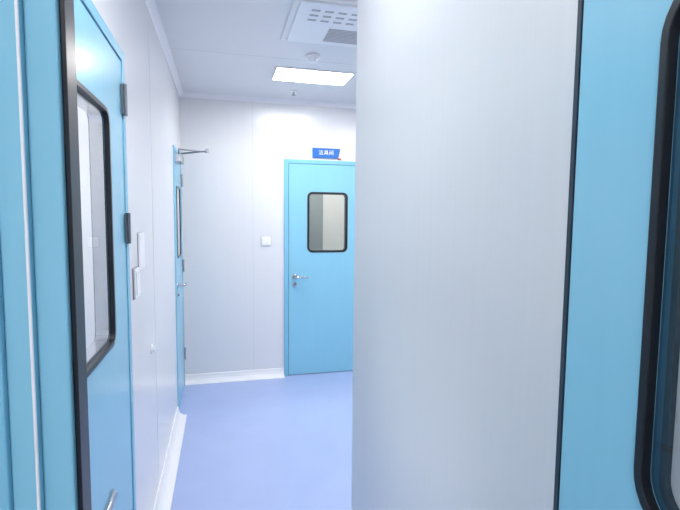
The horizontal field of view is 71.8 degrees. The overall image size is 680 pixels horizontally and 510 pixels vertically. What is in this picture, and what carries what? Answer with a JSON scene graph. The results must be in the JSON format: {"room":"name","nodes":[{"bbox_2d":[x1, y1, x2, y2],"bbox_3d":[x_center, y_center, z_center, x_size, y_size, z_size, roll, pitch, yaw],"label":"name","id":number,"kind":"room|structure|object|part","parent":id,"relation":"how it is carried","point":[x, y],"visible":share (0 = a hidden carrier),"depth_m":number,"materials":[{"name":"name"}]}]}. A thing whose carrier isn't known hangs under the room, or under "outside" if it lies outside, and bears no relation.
{"room":"clean room","nodes":[
{"label":"clean room","id":0,"kind":"room"},
{"bbox_2d":[23,0,77,509],"bbox_3d":[-0.297,0.446,0.524,0.028,2.120,0.047,-1,5,-14],"label":"door frame","id":1,"kind":"object","parent":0,"point":[41,17],"depth_m":0.47,"materials":[{"name":"blue metal"}]},
{"bbox_2d":[78,107,94,347],"bbox_3d":[-1.776,0.099,1.518,1.890,2.620,2.620,-1,5,-14],"label":"wall","id":2,"kind":"structure","parent":0,"point":[83,133],"depth_m":2.86,"materials":[{"name":"paint"}]},
{"bbox_2d":[91,0,180,509],"bbox_3d":[-0.982,0.037,2.360,0.060,2.620,3.886,-1,5,-14],"label":"wall","id":3,"kind":"structure","parent":0,"point":[128,21],"depth_m":2.35,"materials":[{"name":"paint"}]},
{"bbox_2d":[74,0,132,509],"bbox_3d":[-0.690,0.395,1.298,0.045,2.074,0.862,-1,5,-14],"label":"leaf","id":4,"kind":"object","parent":3,"relation":"attached to","point":[98,67],"visible":0.38,"depth_m":1.48,"materials":[{"name":"blue paint"}]},
{"bbox_2d":[59,0,91,509],"bbox_3d":[-0.282,0.455,0.532,0.005,2.100,0.033,-1,5,-14],"label":"seal","id":5,"kind":"object","parent":4,"relation":"attached to","point":[66,7],"depth_m":0.49,"materials":[{"name":"black rubber"}]},
{"bbox_2d":[77,90,109,365],"bbox_3d":[-0.694,-0.065,1.258,0.037,0.709,0.409,-1,5,-14],"label":"liner","id":6,"kind":"object","parent":4,"relation":"attached to","point":[96,130],"visible":0.44,"depth_m":1.44,"materials":[{"name":"white metal"}]},
{"bbox_2d":[77,80,115,377],"bbox_3d":[-0.687,-0.065,1.260,0.058,0.730,0.430,-1,5,-14],"label":"window","id":7,"kind":"structure","parent":4,"relation":"attached to","point":[81,88],"depth_m":1.45,"materials":[{"name":"black rubber"}]},
{"bbox_3d":[-0.711,-0.065,1.254,0.008,0.730,0.430,-1,5,-14],"label":"frame","id":8,"kind":"part","parent":7,"relation":"part of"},
{"bbox_2d":[103,489,116,509],"bbox_3d":[-0.547,0.566,1.035,0.086,0.028,0.162,-1,5,-14],"label":"lever","id":9,"kind":"object","parent":4,"relation":"attached to","point":[112,493],"visible":1,"depth_m":1.06,"materials":[{"name":"metal"}]},
{"bbox_2d":[80,0,135,509],"bbox_3d":[-0.695,0.379,1.296,0.063,2.120,0.950,-1,5,-14],"label":"frame","id":10,"kind":"object","parent":3,"relation":"attached to","point":[90,7],"visible":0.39,"depth_m":1.70,"materials":[{"name":"blue paint"}]},
{"bbox_2d":[121,83,123,113],"bbox_3d":[-0.761,-0.544,1.651,0.005,0.100,0.056,-1,5,-14],"label":"hinge plate","id":11,"kind":"object","parent":3,"relation":"attached to","point":[122,92],"visible":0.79,"depth_m":1.63,"materials":[{"name":"grey metal"}]},
{"bbox_3d":[-0.761,-0.544,1.651,0.005,0.100,0.056,-1,5,-14],"label":"plate","id":12,"kind":"part","parent":11,"relation":"part of","materials":[{"name":"metal"}]},
{"bbox_2d":[123,83,127,116],"bbox_3d":[-0.756,-0.544,1.652,0.016,0.110,0.016,-1,5,-14],"label":"barrel","id":13,"kind":"object","parent":11,"relation":"attached to","point":[124,85],"depth_m":1.65,"materials":[{"name":"grey metal"}]},
{"bbox_2d":[124,214,127,242],"bbox_3d":[-0.765,-0.096,1.688,0.005,0.100,0.056,-1,5,-14],"label":"hinge plate","id":14,"kind":"object","parent":3,"relation":"attached to","point":[125,215],"visible":0.64,"depth_m":1.66,"materials":[{"name":"grey metal"}]},
{"bbox_3d":[-0.765,-0.096,1.688,0.005,0.100,0.056,-1,5,-14],"label":"plate","id":15,"kind":"part","parent":14,"relation":"part of","materials":[{"name":"metal"}]},
{"bbox_2d":[126,213,130,243],"bbox_3d":[-0.760,-0.096,1.689,0.016,0.110,0.016,-1,5,-14],"label":"barrel","id":16,"kind":"object","parent":14,"relation":"attached to","point":[128,214],"depth_m":1.68,"materials":[{"name":"grey metal"}]},
{"bbox_2d":[132,266,140,299],"bbox_3d":[-0.835,0.114,1.931,0.016,0.128,0.098,-1,5,-14],"label":"light switch","id":17,"kind":"object","parent":3,"relation":"attached to","point":[135,271],"visible":1,"depth_m":1.90,"materials":[{"name":"white plastic"}]},
{"bbox_3d":[-0.835,0.114,1.931,0.008,0.120,0.090,-1,5,-14],"label":"plate","id":18,"kind":"part","parent":17,"relation":"part of","materials":[{"name":"white plastic"}]},
{"bbox_2d":[137,232,144,269],"bbox_3d":[-0.876,-0.018,2.075,0.008,0.166,0.156,-1,5,-14],"label":"light switch","id":19,"kind":"object","parent":3,"relation":"attached to","point":[140,235],"visible":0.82,"depth_m":2.05,"materials":[{"name":"white plastic"}]},
{"bbox_2d":[148,26,158,470],"bbox_3d":[-0.978,-0.006,2.464,0.002,2.550,0.003,-1,5,-14],"label":"trim","id":20,"kind":"structure","parent":3,"relation":"attached to","point":[148,26],"depth_m":2.46,"materials":[{"name":"white metal"}]},
{"bbox_2d":[151,344,155,353],"bbox_3d":[-0.934,0.470,2.350,0.020,0.048,0.048,-1,5,-14],"label":"button","id":21,"kind":"object","parent":3,"relation":"attached to","point":[153,348],"visible":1,"depth_m":2.34,"materials":[{"name":"white plastic"}]},
{"bbox_2d":[145,0,182,95],"bbox_3d":[-0.924,-1.251,2.266,0.035,0.035,3.886,-1,5,-14],"label":"crown molding","id":22,"kind":"structure","parent":3,"relation":"attached to","point":[151,5],"depth_m":2.86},
{"bbox_2d":[153,406,186,509],"bbox_3d":[-1.002,1.280,2.761,0.070,0.078,1.815,-1,5,-14],"label":"baseboard","id":23,"kind":"structure","parent":3,"relation":"attached to","point":[164,496],"depth_m":2.86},
{"bbox_2d":[173,145,184,407],"bbox_3d":[-1.353,0.183,3.897,0.053,2.070,0.660,-1,5,-14],"label":"frame","id":24,"kind":"object","parent":3,"relation":"attached to","point":[174,147],"visible":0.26,"depth_m":3.62,"materials":[{"name":"blue paint"}]},
{"bbox_2d":[174,151,184,407],"bbox_3d":[-1.353,0.195,3.897,0.045,2.034,0.592,-1,5,-14],"label":"leaf","id":25,"kind":"object","parent":3,"relation":"attached to","point":[177,166],"visible":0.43,"depth_m":3.90,"materials":[{"name":"blue paint"}]},
{"bbox_2d":[174,149,205,257],"bbox_3d":[-1.197,-0.409,3.818,0.252,0.867,0.450,-1,5,-14],"label":"window","id":26,"kind":"structure","parent":25,"relation":"attached to","point":[178,158],"depth_m":3.71,"materials":[{"name":"metal"}]},
{"bbox_3d":[-1.184,-0.813,3.791,0.232,0.057,0.372,-1,5,-14],"label":"closer arm","id":27,"kind":"part","parent":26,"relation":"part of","materials":[{"name":"metal"}]},
{"bbox_2d":[174,48,351,64],"bbox_3d":[0.300,-1.348,3.375,2.950,0.002,0.003,-1,5,-14],"label":"trim","id":28,"kind":"structure","parent":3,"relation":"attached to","point":[174,48],"depth_m":3.15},
{"bbox_2d":[155,0,356,103],"bbox_3d":[-0.196,-1.267,1.964,5.400,0.060,8.300,-1,5,-14],"label":"ceiling","id":29,"kind":"structure","parent":0,"point":[255,28],"depth_m":3.08,"materials":[{"name":"paint"}]},
{"bbox_2d":[305,53,319,62],"bbox_3d":[-0.183,-1.311,3.143,0.100,0.045,0.100,-1,5,-14],"label":"smoke detector","id":30,"kind":"object","parent":29,"relation":"attached to","point":[311,57],"visible":1,"depth_m":3.12,"materials":[{"name":"white plastic"}]},
{"bbox_2d":[271,66,354,85],"bbox_3d":[-0.213,-1.367,3.602,0.589,0.010,0.334,-1,5,-14],"label":"ceiling light","id":31,"kind":"object","parent":29,"relation":"in","point":[289,74],"depth_m":3.58,"materials":[{"name":"white plastic"}]},
{"bbox_2d":[281,0,356,47],"bbox_3d":[0.004,-1.276,2.624,0.600,0.026,0.600,-1,5,-14],"label":"ceiling vent","id":32,"kind":"object","parent":29,"relation":"in","point":[326,22],"visible":0.55,"depth_m":2.56,"materials":[{"name":"white metal"}]},
{"bbox_2d":[170,370,352,509],"bbox_3d":[-0.222,1.404,2.184,5.400,0.060,8.300,-1,5,-14],"label":"floor","id":33,"kind":"structure","parent":0,"point":[285,443],"depth_m":3.18,"materials":[{"name":"plastic"}]},
{"bbox_2d":[180,97,355,374],"bbox_3d":[0.018,-0.140,4.638,3.110,2.620,0.060,-1,5,-14],"label":"wall","id":34,"kind":"structure","parent":0,"point":[227,207],"depth_m":4.37,"materials":[{"name":"paint"}]},
{"bbox_2d":[185,368,284,384],"bbox_3d":[-0.983,1.143,4.428,0.919,0.078,0.070,-1,5,-14],"label":"baseboard","id":35,"kind":"structure","parent":34,"relation":"attached to","point":[275,373],"depth_m":4.43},
{"bbox_2d":[252,112,253,349],"bbox_3d":[-0.813,-0.164,4.396,0.003,2.550,0.002,-1,5,-14],"label":"trim","id":36,"kind":"structure","parent":34,"relation":"attached to","point":[252,112],"depth_m":4.34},
{"bbox_2d":[261,236,270,245],"bbox_3d":[-0.696,-0.129,4.422,0.096,0.096,0.013,-1,5,-14],"label":"light switch","id":37,"kind":"object","parent":34,"relation":"attached to","point":[265,240],"visible":1,"depth_m":4.42,"materials":[{"name":"white plastic"}]},
{"bbox_2d":[180,92,355,108],"bbox_3d":[0.022,-1.424,4.481,2.950,0.035,0.035,-1,5,-14],"label":"crown molding","id":38,"kind":"structure","parent":34,"relation":"attached to","point":[184,94],"depth_m":4.31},
{"bbox_2d":[284,159,354,375],"bbox_3d":[-0.131,0.131,4.610,0.840,2.080,0.065,-1,5,-14],"label":"frame","id":39,"kind":"object","parent":34,"relation":"attached to","point":[286,161],"visible":0.42,"depth_m":4.47,"materials":[{"name":"blue paint"}]},
{"bbox_2d":[288,163,352,374],"bbox_3d":[-0.128,0.150,4.601,0.760,2.044,0.018,-1,5,-14],"label":"seal","id":40,"kind":"object","parent":34,"relation":"attached to","point":[289,163],"visible":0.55,"depth_m":4.52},
{"bbox_2d":[289,164,354,374],"bbox_3d":[-0.130,0.149,4.608,0.752,2.034,0.050,-1,5,-14],"label":"leaf","id":41,"kind":"object","parent":34,"relation":"attached to","point":[321,305],"visible":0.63,"depth_m":4.58,"materials":[{"name":"blue paint"}]},
{"bbox_2d":[307,192,347,252],"bbox_3d":[-0.126,-0.317,4.572,0.400,0.580,0.063,-1,5,-14],"label":"window","id":42,"kind":"structure","parent":41,"relation":"attached to","point":[310,193],"depth_m":4.54,"materials":[{"name":"black metal"}]},
{"bbox_2d":[313,194,345,249],"bbox_3d":[-0.128,-0.317,4.578,0.379,0.559,0.042,-1,5,-14],"label":"liner","id":43,"kind":"object","parent":41,"relation":"attached to","point":[313,194],"visible":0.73,"depth_m":4.62,"materials":[{"name":"rubber"}]},
{"bbox_2d":[312,148,342,159],"bbox_3d":[-0.117,-0.967,4.491,0.295,0.101,0.022,-1,5,-14],"label":"door sign","id":44,"kind":"object","parent":34,"relation":"attached to","point":[316,152],"visible":1,"depth_m":4.48,"materials":[{"name":"blue plastic"}]},
{"bbox_2d":[309,194,322,249],"bbox_3d":[-0.453,0.113,5.891,0.400,1.900,0.410,-1,5,-14],"label":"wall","id":45,"kind":"structure","parent":0,"point":[316,201],"depth_m":5.68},
{"bbox_2d":[323,195,343,249],"bbox_3d":[-0.152,-0.208,5.438,2.150,2.620,1.580,-1,5,-14],"label":"wall","id":46,"kind":"structure","parent":0,"point":[333,205],"depth_m":6.20,"materials":[{"name":"paint"}]},
{"bbox_2d":[351,0,577,509],"bbox_3d":[0.213,0.141,1.236,0.050,2.620,1.116,-1,5,-14],"label":"wall","id":47,"kind":"structure","parent":0,"point":[464,108],"depth_m":0.98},
{"bbox_3d":[-0.426,0.198,0.473,1.800,2.620,0.059,-1,5,-14],"label":"wall","id":48,"kind":"structure","parent":0,"visible":0},
{"bbox_2d":[0,0,44,509],"bbox_3d":[-0.333,0.416,0.515,0.045,2.180,0.083,-1,5,-14],"label":"door frame","id":49,"kind":"structure","parent":48,"relation":"attached to","point":[12,231],"depth_m":0.45,"materials":[{"name":"blue metal"}]},
{"bbox_2d":[14,0,40,509],"bbox_3d":[-0.304,0.439,0.488,0.003,2.140,0.003,-1,5,-14],"label":"jamb lip","id":50,"kind":"object","parent":49,"relation":"attached to","point":[16,7],"depth_m":0.45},
{"bbox_2d":[553,0,583,509],"bbox_3d":[0.343,0.446,0.714,0.047,2.100,0.008,-1,5,-14],"label":"seal","id":51,"kind":"object","parent":48,"relation":"attached to","point":[580,2],"visible":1,"depth_m":0.67,"materials":[{"name":"black rubber"}]},
{"bbox_3d":[0.731,0.294,-0.560,0.060,2.620,2.515,-1,5,-14],"label":"wall","id":52,"kind":"structure","parent":0,"visible":0},
{"bbox_2d":[559,0,679,509],"bbox_3d":[0.423,0.481,0.392,0.045,2.074,0.652,-1,5,-14],"label":"leaf","id":53,"kind":"object","parent":52,"relation":"attached to","point":[621,39],"depth_m":0.60,"materials":[{"name":"blue paint"}]},
{"bbox_2d":[634,0,679,509],"bbox_3d":[0.411,0.025,0.351,0.022,0.630,0.400,-1,5,-14],"label":"window","id":54,"kind":"structure","parent":53,"relation":"attached to","point":[658,472],"depth_m":0.53,"materials":[{"name":"black metal"}]},
{"bbox_3d":[0.418,0.025,0.352,0.008,0.586,0.356,-1,5,-14],"label":"frame","id":55,"kind":"part","parent":54,"relation":"part of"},
{"bbox_3d":[0.425,0.025,0.354,0.004,0.610,0.380,-1,5,-14],"label":"window backing","id":56,"kind":"part","parent":53,"relation":"part of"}
]}

